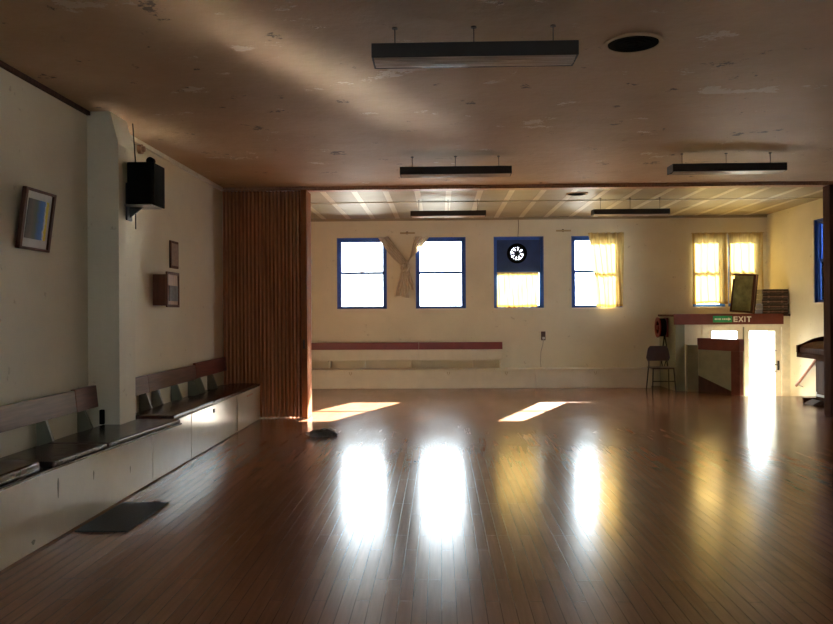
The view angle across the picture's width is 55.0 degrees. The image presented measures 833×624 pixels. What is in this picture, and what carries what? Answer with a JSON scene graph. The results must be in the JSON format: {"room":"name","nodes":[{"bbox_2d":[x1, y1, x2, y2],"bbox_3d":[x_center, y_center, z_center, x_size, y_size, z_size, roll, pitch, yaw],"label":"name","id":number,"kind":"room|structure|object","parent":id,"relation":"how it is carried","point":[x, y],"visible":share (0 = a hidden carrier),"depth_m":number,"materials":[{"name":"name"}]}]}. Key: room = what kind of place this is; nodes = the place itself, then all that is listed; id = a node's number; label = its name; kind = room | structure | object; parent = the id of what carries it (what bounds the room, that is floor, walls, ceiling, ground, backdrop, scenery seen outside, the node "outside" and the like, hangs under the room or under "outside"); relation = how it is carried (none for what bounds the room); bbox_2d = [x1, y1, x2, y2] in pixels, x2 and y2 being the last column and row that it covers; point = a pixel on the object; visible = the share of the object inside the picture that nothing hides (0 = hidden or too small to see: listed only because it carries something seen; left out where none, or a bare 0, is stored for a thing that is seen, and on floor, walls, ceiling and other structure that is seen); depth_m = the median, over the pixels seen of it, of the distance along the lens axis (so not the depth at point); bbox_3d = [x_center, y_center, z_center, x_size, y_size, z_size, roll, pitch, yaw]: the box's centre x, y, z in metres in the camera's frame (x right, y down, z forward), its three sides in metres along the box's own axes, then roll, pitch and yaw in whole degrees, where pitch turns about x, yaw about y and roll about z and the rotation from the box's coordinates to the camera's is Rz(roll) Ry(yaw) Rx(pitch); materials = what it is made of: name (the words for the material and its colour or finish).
{"room":"event hall","nodes":[
{"label":"event hall","id":0,"kind":"room"},
{"bbox_2d":[87,111,135,427],"bbox_3d":[-2.780,-0.375,7.300,0.280,2.818,0.370,0,0,2],"label":"column","id":1,"kind":"structure","parent":0,"point":[111,237],"depth_m":7.12,"materials":[{"name":"beige paint"}]},
{"bbox_2d":[99,409,104,423],"bbox_3d":[-2.788,0.931,7.093,0.040,0.130,0.038,0,0,2],"label":"box","id":2,"kind":"object","parent":1,"relation":"attached to","point":[102,411],"visible":1,"depth_m":7.08,"materials":[{"name":"black plastic"}]},
{"bbox_2d":[132,123,135,228],"bbox_3d":[-2.643,-1.270,7.490,0.035,0.990,0.012,0,0,2],"label":"cord","id":3,"kind":"object","parent":1,"relation":"attached to","point":[132,123],"visible":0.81,"depth_m":7.49,"materials":[{"name":"black plastic"}]},
{"bbox_2d":[124,157,164,220],"bbox_3d":[-2.500,-1.121,7.348,0.285,0.570,0.280,0,0,2],"label":"loudspeaker","id":4,"kind":"object","parent":1,"relation":"attached to","point":[145,185],"visible":1,"depth_m":7.22,"materials":[{"name":"black plastic"}]},
{"bbox_2d":[124,204,161,209],"bbox_3d":[-2.507,-0.965,7.343,0.250,0.014,0.270,0,0,2],"label":"shelf","id":5,"kind":"object","parent":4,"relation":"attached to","point":[128,206],"depth_m":7.29,"materials":[{"name":"metal"}]},
{"bbox_2d":[152,163,164,208],"bbox_3d":[-2.368,-1.157,7.344,0.020,0.380,0.280,0,0,2],"label":"grille","id":6,"kind":"object","parent":4,"relation":"attached to","point":[158,172],"depth_m":7.31,"materials":[{"name":"black plastic"}]},
{"bbox_2d":[0,67,223,457],"bbox_3d":[-3.032,-0.238,6.842,0.200,3.530,19.500,0,0,2],"label":"wall","id":7,"kind":"structure","parent":0,"point":[44,295],"depth_m":6.75,"materials":[{"name":"beige paint"}]},
{"bbox_2d":[15,186,56,252],"bbox_3d":[-2.905,-0.700,6.119,0.094,0.460,0.460,0,0,2],"label":"framed picture","id":8,"kind":"object","parent":7,"relation":"attached to","point":[37,207],"visible":1,"depth_m":6.10,"materials":[{"name":"brown wood"}]},
{"bbox_2d":[24,198,48,240],"bbox_3d":[-2.903,-0.705,6.119,0.043,0.298,0.310,0,0,2],"label":"print","id":9,"kind":"object","parent":8,"relation":"attached to","point":[37,212],"depth_m":6.11},
{"bbox_2d":[0,60,89,115],"bbox_3d":[-3.064,-1.771,2.153,0.030,0.035,10.120,0,0,2],"label":"trim","id":10,"kind":"structure","parent":7,"relation":"attached to","point":[3,65],"depth_m":6.28,"materials":[{"name":"brown wood"}]},
{"bbox_2d":[137,144,145,153],"bbox_3d":[-2.865,-1.697,8.339,0.065,0.100,0.100,0,0,2],"label":"ceiling rose","id":11,"kind":"object","parent":7,"relation":"attached to","point":[141,149],"visible":1,"depth_m":8.31,"materials":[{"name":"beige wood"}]},
{"bbox_2d":[153,271,179,306],"bbox_3d":[-2.788,-0.247,8.916,0.163,0.390,0.400,0,0,2],"label":"upper cabinet","id":12,"kind":"object","parent":7,"relation":"attached to","point":[165,286],"visible":1,"depth_m":8.72,"materials":[{"name":"brown wood"}]},
{"bbox_2d":[169,240,178,268],"bbox_3d":[-2.847,-0.671,9.398,0.023,0.320,0.280,0,0,2],"label":"framed picture","id":13,"kind":"object","parent":7,"relation":"attached to","point":[173,246],"visible":1,"depth_m":9.35,"materials":[{"name":"brown wood"}]},
{"bbox_2d":[130,134,223,190],"bbox_3d":[-2.847,-1.759,9.479,0.035,0.045,4.020,0,0,2],"label":"trim","id":14,"kind":"structure","parent":7,"relation":"attached to","point":[137,141],"depth_m":9.40,"materials":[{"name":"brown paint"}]},
{"bbox_2d":[311,198,822,203],"bbox_3d":[2.119,-1.916,13.826,9.670,0.011,0.040,0,0,2],"label":"trim","id":15,"kind":"structure","parent":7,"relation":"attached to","point":[753,198],"depth_m":13.79,"materials":[{"name":"wood"}]},
{"bbox_2d":[0,386,832,623],"bbox_3d":[1.929,1.596,6.595,10.110,0.200,19.700,0,0,2],"label":"floor","id":16,"kind":"structure","parent":0,"point":[662,505],"depth_m":5.77,"materials":[{"name":"brown wood"}]},
{"bbox_2d":[0,385,181,570],"bbox_3d":[-2.636,1.084,4.285,0.724,0.875,6.415,0,0,2],"label":"bench","id":17,"kind":"object","parent":16,"relation":"on","point":[81,474],"visible":0.94,"depth_m":5.82,"materials":[{"name":"beige paint"}]},
{"bbox_2d":[0,458,39,487],"bbox_3d":[-2.658,0.980,3.178,0.429,0.098,4.200,0,0,2],"label":"seat cushion","id":18,"kind":"object","parent":17,"relation":"on","point":[12,470],"visible":1,"depth_m":4.92,"materials":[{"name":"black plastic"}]},
{"bbox_2d":[75,502,168,531],"bbox_3d":[-2.163,1.514,5.934,0.370,0.011,0.840,0,0,2],"label":"floor mat","id":19,"kind":"object","parent":16,"relation":"on","point":[125,516],"visible":1,"depth_m":5.87,"materials":[{"name":"black rubber"}]},
{"bbox_2d":[135,357,236,481],"bbox_3d":[-2.566,1.082,9.266,0.571,0.890,4.225,0,0,2],"label":"bench","id":20,"kind":"object","parent":16,"relation":"on","point":[200,430],"visible":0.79,"depth_m":8.66,"materials":[{"name":"beige paint"}]},
{"bbox_2d":[136,399,213,418],"bbox_3d":[-2.503,1.002,8.266,0.440,0.064,1.500,0,0,2],"label":"seat cushion","id":21,"kind":"object","parent":20,"relation":"on","point":[176,409],"visible":0.94,"depth_m":8.09,"materials":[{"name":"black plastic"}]},
{"bbox_2d":[184,383,259,402],"bbox_3d":[-2.460,1.021,10.226,0.410,0.031,2.380,0,0,2],"label":"seat cushion","id":22,"kind":"object","parent":20,"relation":"on","point":[218,394],"visible":0.95,"depth_m":10.14,"materials":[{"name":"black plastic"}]},
{"bbox_2d":[206,385,259,431],"bbox_3d":[-2.522,1.284,10.762,0.569,0.490,1.310,0,0,2],"label":"storage cabinet","id":23,"kind":"object","parent":16,"relation":"on","point":[248,401],"visible":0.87,"depth_m":10.71,"materials":[{"name":"beige paint"}]},
{"bbox_2d":[222,190,311,417],"bbox_3d":[-2.170,-0.110,11.584,1.236,3.251,0.410,0,0,2],"label":"wall","id":24,"kind":"structure","parent":16,"relation":"on","point":[267,330],"depth_m":11.49,"materials":[{"name":"brown wood"}]},
{"bbox_2d":[223,181,832,191],"bbox_3d":[2.050,-1.786,11.417,9.710,0.044,0.220,0,0,2],"label":"trim","id":25,"kind":"structure","parent":24,"relation":"attached to","point":[803,183],"depth_m":11.37,"materials":[{"name":"beige wood"}]},
{"bbox_2d":[306,428,337,436],"bbox_3d":[-1.158,1.471,9.781,0.382,0.092,0.224,0,0,2],"label":"cloth bundle","id":26,"kind":"object","parent":16,"relation":"on","point":[323,432],"visible":1,"depth_m":9.72,"materials":[{"name":"black fabric"}]},
{"bbox_2d":[312,342,535,388],"bbox_3d":[-0.133,1.068,16.059,4.980,0.905,0.499,0,0,2],"label":"bench","id":27,"kind":"object","parent":16,"relation":"on","point":[322,378],"visible":0.75,"depth_m":15.91,"materials":[{"name":"beige wood"}]},
{"bbox_2d":[533,367,651,387],"bbox_3d":[3.490,1.308,15.952,2.255,0.380,0.498,0,0,2],"label":"bench","id":28,"kind":"object","parent":16,"relation":"on","point":[546,377],"visible":0.92,"depth_m":15.75,"materials":[{"name":"beige wood"}]},
{"bbox_2d":[646,346,676,391],"bbox_3d":[4.600,1.069,15.065,0.454,0.847,0.474,0,0,2],"label":"chair","id":29,"kind":"object","parent":16,"relation":"on","point":[654,353],"visible":1,"depth_m":15.24,"materials":[{"name":"brown plastic"}]},
{"bbox_2d":[796,336,823,401],"bbox_3d":[6.577,0.870,12.402,0.740,1.210,1.460,0,0,2],"label":"upright piano","id":30,"kind":"object","parent":16,"relation":"on","point":[813,348],"visible":0.7,"depth_m":12.90,"materials":[{"name":"brown wood"}]},
{"bbox_2d":[804,399,823,405],"bbox_3d":[6.367,1.440,12.767,0.234,0.074,0.300,0,0,2],"label":"bag","id":31,"kind":"object","parent":16,"relation":"on","point":[813,402],"visible":0.84,"depth_m":12.66,"materials":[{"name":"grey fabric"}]},
{"bbox_2d":[823,185,832,416],"bbox_3d":[6.342,-0.163,11.258,1.100,3.251,0.257,0,0,2],"label":"wall","id":32,"kind":"structure","parent":16,"relation":"on","point":[827,190],"depth_m":11.25,"materials":[{"name":"brown wood"}]},
{"bbox_2d":[0,0,832,187],"bbox_3d":[1.837,-1.941,4.190,9.710,0.250,14.480,0,0,2],"label":"ceiling","id":33,"kind":"structure","parent":0,"point":[238,93],"depth_m":6.37,"materials":[{"name":"paint"}]},
{"bbox_2d":[400,156,511,177],"bbox_3d":[0.451,-1.683,9.262,1.280,0.236,0.240,0,0,2],"label":"ceiling light","id":34,"kind":"object","parent":33,"relation":"hanging from","point":[432,171],"visible":1,"depth_m":9.15,"materials":[{"name":"brown metal"}]},
{"bbox_2d":[371,24,578,68],"bbox_3d":[0.363,-1.688,5.063,1.280,0.236,0.240,0,0,2],"label":"ceiling light","id":35,"kind":"object","parent":33,"relation":"hanging from","point":[553,52],"visible":1,"depth_m":4.96,"materials":[{"name":"brown metal"}]},
{"bbox_2d":[603,32,663,53],"bbox_3d":[1.457,-1.802,5.381,0.400,0.018,0.400,0,0,2],"label":"ceiling vent","id":36,"kind":"object","parent":33,"relation":"in","point":[638,42],"visible":1,"depth_m":5.35,"materials":[{"name":"metal"}]},
{"bbox_2d":[613,38,652,51],"bbox_3d":[1.457,-1.797,5.381,0.260,0.008,0.260,0,0,2],"label":"grille","id":37,"kind":"object","parent":36,"relation":"attached to","point":[619,44],"depth_m":5.39,"materials":[{"name":"black plastic"}]},
{"bbox_2d":[667,152,786,174],"bbox_3d":[3.550,-1.702,9.172,1.280,0.236,0.240,0,0,2],"label":"ceiling light","id":38,"kind":"object","parent":33,"relation":"hanging from","point":[693,168],"visible":1,"depth_m":9.06,"materials":[{"name":"brown metal"}]},
{"bbox_2d":[311,217,766,385],"bbox_3d":[2.206,0.192,16.322,10.110,4.430,0.160,0,0,2],"label":"wall","id":39,"kind":"structure","parent":0,"point":[658,266],"depth_m":16.24,"materials":[{"name":"beige paint"}]},
{"bbox_2d":[311,207,325,218],"bbox_3d":[-1.951,-1.899,14.030,0.090,0.004,4.630,0,0,2],"label":"trim","id":40,"kind":"structure","parent":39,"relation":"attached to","point":[312,208],"depth_m":15.40,"materials":[{"name":"beige wood"}]},
{"bbox_2d":[320,192,350,218],"bbox_3d":[-1.451,-1.902,14.016,0.090,0.004,4.630,0,0,2],"label":"trim","id":41,"kind":"structure","parent":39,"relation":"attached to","point":[324,194],"depth_m":14.27,"materials":[{"name":"beige wood"}]},
{"bbox_2d":[337,238,386,310],"bbox_3d":[-1.115,-0.773,16.399,1.020,1.480,0.142,0,0,2],"label":"window","id":42,"kind":"structure","parent":39,"relation":"in","point":[340,241],"depth_m":16.40,"materials":[{"name":"blue paint"}]},
{"bbox_2d":[352,192,374,218],"bbox_3d":[-0.952,-1.905,14.001,0.090,0.004,4.630,0,0,2],"label":"trim","id":43,"kind":"structure","parent":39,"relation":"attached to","point":[357,196],"depth_m":14.16,"materials":[{"name":"beige wood"}]},
{"bbox_2d":[383,191,398,218],"bbox_3d":[-0.452,-1.908,13.986,0.090,0.004,4.630,0,0,2],"label":"trim","id":44,"kind":"structure","parent":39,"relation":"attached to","point":[386,193],"depth_m":14.18,"materials":[{"name":"beige wood"}]},
{"bbox_2d":[378,237,410,297],"bbox_3d":[-0.451,-0.907,16.229,0.680,1.240,0.137,0,0,4],"label":"curtain","id":45,"kind":"object","parent":39,"relation":"hanging from","point":[386,242],"visible":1,"depth_m":16.26,"materials":[{"name":"beige fabric"}]},
{"bbox_2d":[400,232,414,233],"bbox_3d":[-0.182,-1.611,16.297,0.300,0.055,0.035,0,0,2],"label":"stub","id":46,"kind":"object","parent":39,"relation":"attached to","point":[400,232],"visible":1,"depth_m":16.28,"materials":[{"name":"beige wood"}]},
{"bbox_2d":[401,237,428,289],"bbox_3d":[-0.040,-0.985,16.241,0.620,1.090,0.080,0,0,2],"label":"curtain","id":47,"kind":"object","parent":39,"relation":"hanging from","point":[418,242],"visible":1,"depth_m":16.24,"materials":[{"name":"beige fabric"}]},
{"bbox_2d":[416,237,465,309],"bbox_3d":[0.495,-0.783,16.352,1.020,1.480,0.142,0,0,2],"label":"window","id":48,"kind":"structure","parent":39,"relation":"in","point":[462,240],"depth_m":16.34,"materials":[{"name":"blue paint"}]},
{"bbox_2d":[445,191,451,210],"bbox_3d":[0.548,-1.914,13.957,0.090,0.004,4.630,0,0,2],"label":"trim","id":49,"kind":"structure","parent":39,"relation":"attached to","point":[448,193],"depth_m":13.72,"materials":[{"name":"white wood"}]},
{"bbox_2d":[469,190,482,217],"bbox_3d":[1.047,-1.917,13.942,0.090,0.004,4.630,0,0,2],"label":"trim","id":50,"kind":"structure","parent":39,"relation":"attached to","point":[479,192],"depth_m":13.56,"materials":[{"name":"beige wood"}]},
{"bbox_2d":[494,190,514,217],"bbox_3d":[1.547,-1.920,13.928,0.090,0.004,4.630,0,0,2],"label":"trim","id":51,"kind":"structure","parent":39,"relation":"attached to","point":[510,192],"depth_m":14.14,"materials":[{"name":"beige wood"}]},
{"bbox_2d":[494,236,543,309],"bbox_3d":[2.079,-0.793,16.306,1.010,1.480,0.142,0,0,2],"label":"window","id":52,"kind":"structure","parent":39,"relation":"in","point":[541,238],"depth_m":16.28,"materials":[{"name":"blue paint"}]},
{"bbox_2d":[496,272,538,307],"bbox_3d":[2.055,-0.449,16.259,0.860,0.728,0.043,0,0,2],"label":"curtain","id":53,"kind":"object","parent":52,"relation":"hanging from","point":[514,289],"visible":1,"depth_m":16.26,"materials":[{"name":"yellow fabric"}]},
{"bbox_2d":[497,240,539,271],"bbox_3d":[2.076,-1.153,16.292,0.910,0.660,0.050,0,0,2],"label":"panel","id":54,"kind":"object","parent":52,"relation":"attached to","point":[529,261],"visible":1,"depth_m":16.29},
{"bbox_2d":[519,190,545,216],"bbox_3d":[2.047,-1.923,13.913,0.090,0.004,4.630,0,0,2],"label":"trim","id":55,"kind":"structure","parent":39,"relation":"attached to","point":[541,192],"depth_m":14.17,"materials":[{"name":"beige wood"}]},
{"bbox_2d":[311,215,766,221],"bbox_3d":[2.190,-1.898,16.230,9.710,0.049,0.030,0,0,2],"label":"trim","id":56,"kind":"structure","parent":39,"relation":"attached to","point":[698,216],"depth_m":16.21,"materials":[{"name":"paint"}]},
{"bbox_2d":[541,331,545,339],"bbox_3d":[2.569,0.484,16.206,0.090,0.180,0.049,0,0,2],"label":"wall socket","id":57,"kind":"object","parent":39,"relation":"attached to","point":[543,336],"visible":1,"depth_m":16.21,"materials":[{"name":"brown plastic"}]},
{"bbox_2d":[556,229,570,231],"bbox_3d":[2.976,-1.651,16.204,0.300,0.055,0.035,0,0,2],"label":"stub","id":58,"kind":"object","parent":39,"relation":"attached to","point":[562,230],"visible":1,"depth_m":16.19,"materials":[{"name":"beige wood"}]},
{"bbox_2d":[571,236,622,308],"bbox_3d":[3.653,-0.802,16.260,1.020,1.480,0.142,0,0,2],"label":"window","id":59,"kind":"structure","parent":39,"relation":"in","point":[573,238],"depth_m":16.26,"materials":[{"name":"blue paint"}]},
{"bbox_2d":[588,232,623,306],"bbox_3d":[3.825,-0.850,16.139,0.730,1.508,0.078,0,0,2],"label":"curtain","id":60,"kind":"object","parent":39,"relation":"hanging from","point":[607,249],"visible":1,"depth_m":16.14,"materials":[{"name":"yellow fabric"}]},
{"bbox_2d":[692,247,725,307],"bbox_3d":[5.897,-0.816,16.194,0.650,1.480,0.142,0,0,2],"label":"window","id":61,"kind":"structure","parent":39,"relation":"in","point":[694,305],"depth_m":16.17,"materials":[{"name":"blue paint"}]},
{"bbox_2d":[691,232,727,303],"bbox_3d":[5.889,-0.877,16.078,0.720,1.438,0.070,0,0,2],"label":"curtain","id":62,"kind":"object","parent":39,"relation":"hanging from","point":[709,249],"visible":1,"depth_m":16.08,"materials":[{"name":"yellow fabric"}]},
{"bbox_2d":[658,313,789,324],"bbox_3d":[5.949,0.133,15.562,2.178,0.200,1.137,0,0,2],"label":"shelf","id":63,"kind":"object","parent":39,"relation":"attached to","point":[769,318],"visible":1,"depth_m":15.00,"materials":[{"name":"red paint"}]},
{"bbox_2d":[730,274,757,313],"bbox_3d":[6.263,-0.355,15.287,0.171,0.775,0.512,0,0,-38],"label":"painting","id":64,"kind":"object","parent":63,"relation":"on","point":[744,286],"visible":1,"depth_m":15.23,"materials":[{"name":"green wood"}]},
{"bbox_2d":[755,309,787,313],"bbox_3d":[6.767,-0.009,15.243,0.485,0.090,0.370,0,0,2],"label":"case","id":65,"kind":"object","parent":63,"relation":"on","point":[757,311],"visible":0.94,"depth_m":15.07,"materials":[{"name":"brown wood"}]},
{"bbox_2d":[756,304,788,308],"bbox_3d":[6.775,-0.103,15.243,0.485,0.090,0.370,0,0,2],"label":"case","id":66,"kind":"object","parent":65,"relation":"on","point":[758,306],"visible":0.98,"depth_m":15.07,"materials":[{"name":"brown wood"}]},
{"bbox_2d":[756,299,787,303],"bbox_3d":[6.758,-0.197,15.244,0.485,0.090,0.370,0,0,2],"label":"case","id":67,"kind":"object","parent":66,"relation":"on","point":[758,301],"visible":0.92,"depth_m":15.07,"materials":[{"name":"brown wood"}]},
{"bbox_2d":[756,294,788,298],"bbox_3d":[6.770,-0.291,15.243,0.485,0.090,0.370,0,0,2],"label":"case","id":68,"kind":"object","parent":67,"relation":"on","point":[760,296],"visible":0.92,"depth_m":15.07,"materials":[{"name":"brown wood"}]},
{"bbox_2d":[757,289,787,293],"bbox_3d":[6.765,-0.385,15.244,0.485,0.090,0.370,0,0,2],"label":"case","id":69,"kind":"object","parent":68,"relation":"on","point":[761,291],"visible":0.91,"depth_m":15.07,"materials":[{"name":"brown wood"}]},
{"bbox_2d":[728,240,755,307],"bbox_3d":[6.607,-0.821,16.173,0.650,1.480,0.142,0,0,2],"label":"window","id":70,"kind":"structure","parent":39,"relation":"in","point":[728,240],"depth_m":16.13,"materials":[{"name":"blue paint"}]},
{"bbox_2d":[728,232,763,302],"bbox_3d":[6.618,-0.882,16.057,0.720,1.438,0.071,0,0,2],"label":"curtain","id":71,"kind":"object","parent":39,"relation":"hanging from","point":[745,248],"visible":0.7,"depth_m":16.06,"materials":[{"name":"yellow fabric"}]},
{"bbox_2d":[309,187,822,218],"bbox_3d":[2.119,-2.001,13.836,9.710,0.150,4.820,0,0,2],"label":"ceiling","id":72,"kind":"structure","parent":0,"point":[512,209],"depth_m":14.05,"materials":[{"name":"paint"}]},
{"bbox_2d":[414,191,422,210],"bbox_3d":[0.048,-1.911,13.972,0.090,0.004,4.630,0,0,2],"label":"trim","id":73,"kind":"structure","parent":72,"relation":"attached to","point":[417,193],"depth_m":13.64,"materials":[{"name":"white wood"}]},
{"bbox_2d":[410,200,485,217],"bbox_3d":[0.540,-1.766,13.662,1.280,0.301,0.240,0,0,2],"label":"ceiling light","id":74,"kind":"object","parent":72,"relation":"hanging from","point":[460,213],"visible":1,"depth_m":13.55,"materials":[{"name":"brown metal"}]},
{"bbox_2d":[544,189,578,216],"bbox_3d":[2.547,-1.926,13.898,0.090,0.004,4.630,0,0,2],"label":"trim","id":75,"kind":"structure","parent":72,"relation":"attached to","point":[566,197],"depth_m":14.32,"materials":[{"name":"white wood"}]},
{"bbox_2d":[566,192,587,195],"bbox_3d":[2.611,-1.920,13.031,0.360,0.018,0.360,0,0,2],"label":"ceiling vent","id":76,"kind":"object","parent":72,"relation":"in","point":[572,193],"visible":1,"depth_m":12.98,"materials":[{"name":"metal"}]},
{"bbox_2d":[570,193,583,195],"bbox_3d":[2.611,-1.915,13.031,0.230,0.008,0.230,0,0,2],"label":"grille","id":77,"kind":"object","parent":76,"relation":"attached to","point":[571,194],"depth_m":13.03,"materials":[{"name":"black plastic"}]},
{"bbox_2d":[568,189,609,216],"bbox_3d":[3.046,-1.929,13.884,0.090,0.004,4.630,0,0,2],"label":"trim","id":78,"kind":"structure","parent":72,"relation":"attached to","point":[604,191],"depth_m":14.08,"materials":[{"name":"white wood"}]},
{"bbox_2d":[593,189,641,216],"bbox_3d":[3.546,-1.933,13.869,0.090,0.004,4.630,0,0,2],"label":"trim","id":79,"kind":"structure","parent":72,"relation":"attached to","point":[636,190],"depth_m":13.61,"materials":[{"name":"white wood"}]},
{"bbox_2d":[591,197,669,215],"bbox_3d":[3.623,-1.785,13.571,1.280,0.301,0.240,0,0,2],"label":"ceiling light","id":80,"kind":"object","parent":72,"relation":"hanging from","point":[663,211],"visible":1,"depth_m":13.46,"materials":[{"name":"brown metal"}]},
{"bbox_2d":[632,188,674,208],"bbox_3d":[4.046,-1.936,13.854,0.090,0.004,4.630,0,0,2],"label":"trim","id":81,"kind":"structure","parent":72,"relation":"attached to","point":[669,189],"depth_m":13.51,"materials":[{"name":"white wood"}]},
{"bbox_2d":[659,188,706,208],"bbox_3d":[4.546,-1.939,13.840,0.090,0.004,4.630,0,0,2],"label":"trim","id":82,"kind":"structure","parent":72,"relation":"attached to","point":[700,189],"depth_m":13.53,"materials":[{"name":"white wood"}]},
{"bbox_2d":[668,188,737,215],"bbox_3d":[5.046,-1.942,13.825,0.090,0.004,4.630,0,0,2],"label":"trim","id":83,"kind":"structure","parent":72,"relation":"attached to","point":[732,189],"depth_m":14.04,"materials":[{"name":"white wood"}]},
{"bbox_2d":[693,187,771,215],"bbox_3d":[5.545,-1.945,13.810,0.090,0.004,4.630,0,0,2],"label":"trim","id":84,"kind":"structure","parent":72,"relation":"attached to","point":[766,188],"depth_m":13.94,"materials":[{"name":"white wood"}]},
{"bbox_2d":[720,187,802,214],"bbox_3d":[6.045,-1.948,13.796,0.090,0.004,4.630,0,0,2],"label":"trim","id":85,"kind":"structure","parent":72,"relation":"attached to","point":[797,188],"depth_m":13.96,"materials":[{"name":"white wood"}]},
{"bbox_2d":[745,189,822,214],"bbox_3d":[6.545,-1.951,13.781,0.090,0.004,4.630,0,0,2],"label":"trim","id":86,"kind":"structure","parent":72,"relation":"attached to","point":[822,189],"depth_m":14.23,"materials":[{"name":"white wood"}]},
{"bbox_2d":[659,316,684,390],"bbox_3d":[4.980,0.789,15.610,0.170,1.399,1.100,0,0,2],"label":"wall","id":87,"kind":"structure","parent":0,"point":[675,340],"depth_m":15.12,"materials":[{"name":"green paint"}]},
{"bbox_2d":[654,317,667,365],"bbox_3d":[4.787,0.601,15.586,0.208,1.002,0.400,0,0,2],"label":"hose reel","id":88,"kind":"object","parent":87,"relation":"attached to","point":[661,324],"visible":0.98,"depth_m":15.46,"materials":[{"name":"red paint"}]},
{"bbox_2d":[686,345,697,391],"bbox_3d":[5.168,1.052,14.999,0.200,0.870,0.090,0,0,2],"label":"wall","id":89,"kind":"structure","parent":0,"point":[691,350],"depth_m":14.96,"materials":[{"name":"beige paint"}]},
{"bbox_2d":[697,338,743,395],"bbox_3d":[5.525,0.984,14.559,0.120,1.000,0.982,0,0,-26],"label":"wall","id":90,"kind":"structure","parent":0,"point":[720,361],"depth_m":14.49,"materials":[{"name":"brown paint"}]},
{"bbox_2d":[685,316,789,390],"bbox_3d":[6.042,1.132,15.113,1.978,2.099,0.070,0,0,2],"label":"wall","id":91,"kind":"structure","parent":0,"point":[692,332],"depth_m":15.10,"materials":[{"name":"beige paint"}]},
{"bbox_2d":[706,327,742,338],"bbox_3d":[5.780,1.228,15.101,0.775,1.890,0.090,0,0,2],"label":"door","id":92,"kind":"structure","parent":91,"relation":"in","point":[709,330],"depth_m":15.11,"materials":[{"name":"white paint"}]},
{"bbox_2d":[743,327,744,395],"bbox_3d":[6.173,1.231,15.112,0.024,1.900,0.055,0,0,2],"label":"trim","id":93,"kind":"structure","parent":91,"relation":"attached to","point":[743,327],"depth_m":15.08,"materials":[{"name":"grey paint"}]},
{"bbox_2d":[702,324,790,395],"bbox_3d":[6.212,1.206,15.113,1.638,1.950,0.100,0,0,2],"label":"trim","id":94,"kind":"structure","parent":91,"relation":"attached to","point":[785,328],"depth_m":15.04,"materials":[{"name":"white paint"}]},
{"bbox_2d":[744,327,780,395],"bbox_3d":[6.522,1.224,15.079,0.690,1.890,0.090,0,0,2],"label":"door","id":95,"kind":"structure","parent":91,"relation":"in","point":[777,330],"depth_m":15.08,"materials":[{"name":"white paint"}]},
{"bbox_2d":[766,199,823,395],"bbox_3d":[6.853,0.151,6.452,0.160,4.430,19.300,0,0,2],"label":"wall","id":96,"kind":"structure","parent":0,"point":[790,230],"depth_m":14.76,"materials":[{"name":"beige paint"}]},
{"bbox_2d":[795,359,815,386],"bbox_3d":[6.956,1.050,14.196,0.093,0.633,0.919,0,0,2],"label":"handrail","id":97,"kind":"object","parent":96,"relation":"attached to","point":[814,361],"visible":0.75,"depth_m":14.23,"materials":[{"name":"brown wood"}]},
{"bbox_2d":[813,218,823,303],"bbox_3d":[7.033,-0.881,13.518,0.142,1.490,1.135,0,0,2],"label":"window","id":98,"kind":"structure","parent":96,"relation":"in","point":[818,223],"depth_m":14.00,"materials":[{"name":"blue paint"}]},
{"label":"outside","id":99,"kind":"structure","parent":0,"visible":0},
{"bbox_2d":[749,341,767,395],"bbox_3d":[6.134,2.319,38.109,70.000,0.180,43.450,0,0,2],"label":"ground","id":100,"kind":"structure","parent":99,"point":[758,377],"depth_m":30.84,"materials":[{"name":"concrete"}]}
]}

